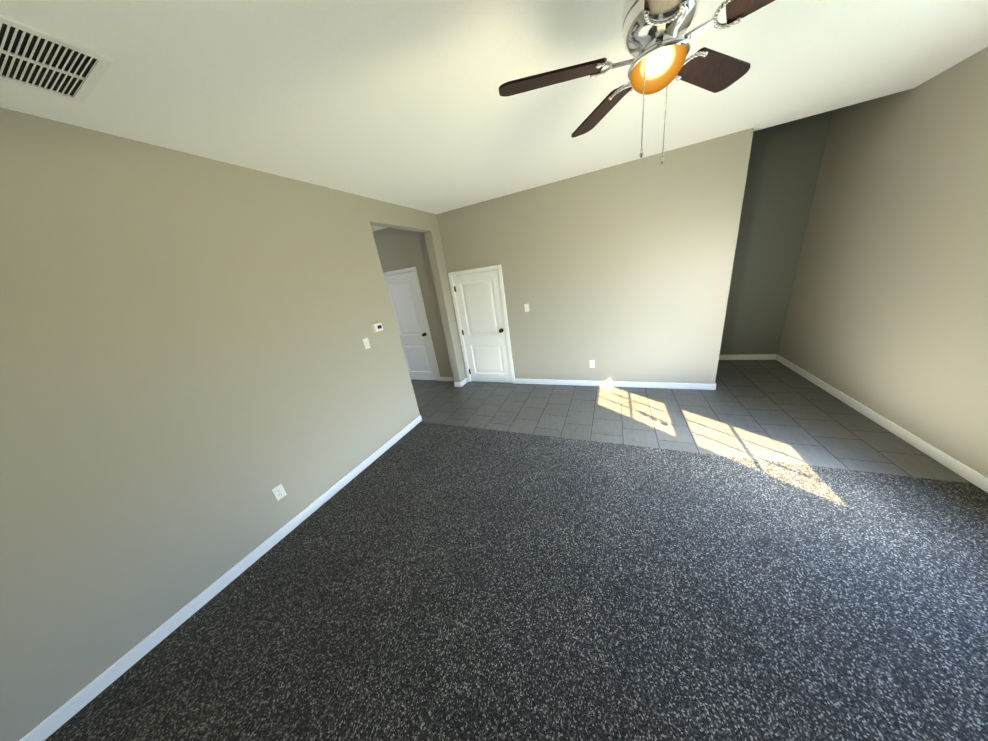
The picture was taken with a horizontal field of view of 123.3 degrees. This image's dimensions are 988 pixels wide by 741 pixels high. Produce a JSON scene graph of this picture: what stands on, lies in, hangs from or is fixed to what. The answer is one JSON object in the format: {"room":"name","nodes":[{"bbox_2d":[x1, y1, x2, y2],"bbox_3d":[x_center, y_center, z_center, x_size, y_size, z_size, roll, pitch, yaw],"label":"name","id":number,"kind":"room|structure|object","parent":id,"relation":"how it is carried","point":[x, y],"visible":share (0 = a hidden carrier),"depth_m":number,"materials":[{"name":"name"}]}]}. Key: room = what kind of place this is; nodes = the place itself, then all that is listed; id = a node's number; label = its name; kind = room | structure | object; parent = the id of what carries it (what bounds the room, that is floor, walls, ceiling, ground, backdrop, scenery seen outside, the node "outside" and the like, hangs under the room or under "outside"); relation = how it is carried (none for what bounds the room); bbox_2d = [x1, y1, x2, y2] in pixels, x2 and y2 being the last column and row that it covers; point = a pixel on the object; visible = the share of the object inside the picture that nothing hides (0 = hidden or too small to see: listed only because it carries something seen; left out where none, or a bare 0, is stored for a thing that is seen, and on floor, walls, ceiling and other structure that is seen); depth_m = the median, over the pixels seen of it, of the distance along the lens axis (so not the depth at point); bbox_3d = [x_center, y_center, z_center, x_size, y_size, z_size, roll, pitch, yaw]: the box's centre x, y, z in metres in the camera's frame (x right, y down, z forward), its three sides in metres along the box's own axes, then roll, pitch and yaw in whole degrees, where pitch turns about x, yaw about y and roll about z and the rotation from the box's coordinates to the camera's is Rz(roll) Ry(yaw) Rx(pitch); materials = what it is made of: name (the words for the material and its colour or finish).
{"room":"empty living room","nodes":[
{"label":"empty living room","id":0,"kind":"room"},
{"bbox_2d":[0,107,465,740],"bbox_3d":[-1.727,-0.162,2.353,0.130,2.764,5.130,1,21,24],"label":"wall","id":1,"kind":"structure","parent":0,"point":[194,371],"depth_m":1.58,"materials":[{"name":"beige paint"}]},
{"bbox_2d":[272,484,286,500],"bbox_3d":[-1.747,0.992,2.170,0.008,0.115,0.070,1,21,24],"label":"outlet","id":2,"kind":"object","parent":1,"relation":"attached to","point":[278,491],"visible":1,"depth_m":2.17,"materials":[{"name":"white plastic"}]},
{"bbox_2d":[362,338,370,348],"bbox_3d":[-1.389,-0.294,2.921,0.023,0.115,0.070,1,21,24],"label":"light switch","id":3,"kind":"object","parent":1,"relation":"attached to","point":[366,343],"visible":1,"depth_m":2.92,"materials":[{"name":"white plastic"}]},
{"bbox_2d":[372,323,382,332],"bbox_3d":[-1.326,-0.492,3.050,0.028,0.092,0.124,1,21,24],"label":"thermostat","id":4,"kind":"object","parent":1,"relation":"attached to","point":[377,327],"visible":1,"depth_m":3.03,"materials":[{"name":"white plastic"}]},
{"bbox_2d":[0,0,987,231],"bbox_3d":[-2.317,-1.526,2.118,10.950,0.100,5.260,1,21,24],"label":"ceiling","id":5,"kind":"structure","parent":0,"point":[404,103],"depth_m":1.43,"materials":[{"name":"paint"}]},
{"bbox_2d":[0,14,112,103],"bbox_3d":[-1.746,-1.132,0.943,0.416,0.008,0.410,1,21,24],"label":"ceiling vent","id":6,"kind":"object","parent":5,"relation":"in","point":[37,59],"visible":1,"depth_m":1.01,"materials":[{"name":"white plastic"}]},
{"bbox_2d":[499,0,774,164],"bbox_3d":[0.564,-1.117,0.919,1.105,0.649,1.066,1,21,24],"label":"ceiling fan","id":7,"kind":"object","parent":5,"relation":"hanging from","point":[657,45],"visible":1,"depth_m":0.94,"materials":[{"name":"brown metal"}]},
{"bbox_2d":[44,422,987,740],"bbox_3d":[0.515,1.461,1.190,4.950,0.100,3.700,1,21,24],"label":"floor","id":8,"kind":"structure","parent":0,"point":[430,582],"depth_m":1.46,"materials":[{"name":"black carpet"}]},
{"bbox_2d":[373,128,753,383],"bbox_3d":[-1.719,-1.120,5.035,9.684,2.764,0.130,1,21,24],"label":"wall","id":9,"kind":"structure","parent":0,"point":[621,272],"depth_m":3.47,"materials":[{"name":"beige paint"}]},
{"bbox_2d":[384,271,437,379],"bbox_3d":[-1.601,-0.753,5.042,0.797,2.031,0.109,1,21,24],"label":"hall door","id":10,"kind":"structure","parent":9,"relation":"in","point":[403,293],"depth_m":5.01,"materials":[{"name":"white paint"},{"name":"dark bronze"}]},
{"bbox_2d":[383,264,514,382],"bbox_3d":[-1.753,-0.808,5.172,4.378,2.100,0.146,1,21,24],"label":"door frame","id":11,"kind":"structure","parent":9,"relation":"attached to","point":[470,271],"depth_m":4.51,"materials":[{"name":"white wood"}]},
{"bbox_2d":[453,270,511,382],"bbox_3d":[-0.190,-0.650,4.451,0.813,1.848,0.109,1,21,24],"label":"closet door","id":12,"kind":"structure","parent":9,"relation":"in","point":[479,303],"depth_m":4.44,"materials":[{"name":"white paint"},{"name":"dark bronze"}]},
{"bbox_2d":[19,354,987,740],"bbox_3d":[-1.802,0.843,3.592,10.750,0.085,6.200,1,21,24],"label":"baseboard","id":13,"kind":"structure","parent":9,"relation":"attached to","point":[81,698],"depth_m":2.06,"materials":[{"name":"white wood"}]},
{"bbox_2d":[524,304,528,311],"bbox_3d":[0.493,-0.945,4.024,0.070,0.115,0.023,1,21,24],"label":"light switch","id":14,"kind":"object","parent":9,"relation":"attached to","point":[526,306],"visible":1,"depth_m":4.03,"materials":[{"name":"white plastic"}]},
{"bbox_2d":[590,360,594,367],"bbox_3d":[1.458,-0.098,3.957,0.070,0.115,0.008,1,21,24],"label":"outlet","id":15,"kind":"object","parent":9,"relation":"attached to","point":[592,363],"visible":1,"depth_m":3.95,"materials":[{"name":"white plastic"}]},
{"bbox_2d":[458,110,832,354],"bbox_3d":[-0.952,-2.775,5.401,10.750,5.400,0.130,1,21,24],"label":"wall","id":16,"kind":"structure","parent":0,"point":[785,160],"depth_m":3.59,"materials":[{"name":"beige paint"}]},
{"bbox_2d":[411,360,970,482],"bbox_3d":[-1.049,0.264,5.183,11.080,0.100,2.760,1,21,24],"label":"floor","id":17,"kind":"structure","parent":0,"point":[773,410],"depth_m":3.04,"materials":[{"name":"grey tile"}]},
{"bbox_2d":[778,47,987,477],"bbox_3d":[2.840,-1.573,0.484,0.200,5.400,6.460,1,21,24],"label":"wall","id":18,"kind":"structure","parent":0,"point":[887,314],"depth_m":2.26,"materials":[{"name":"beige paint"}]}
]}

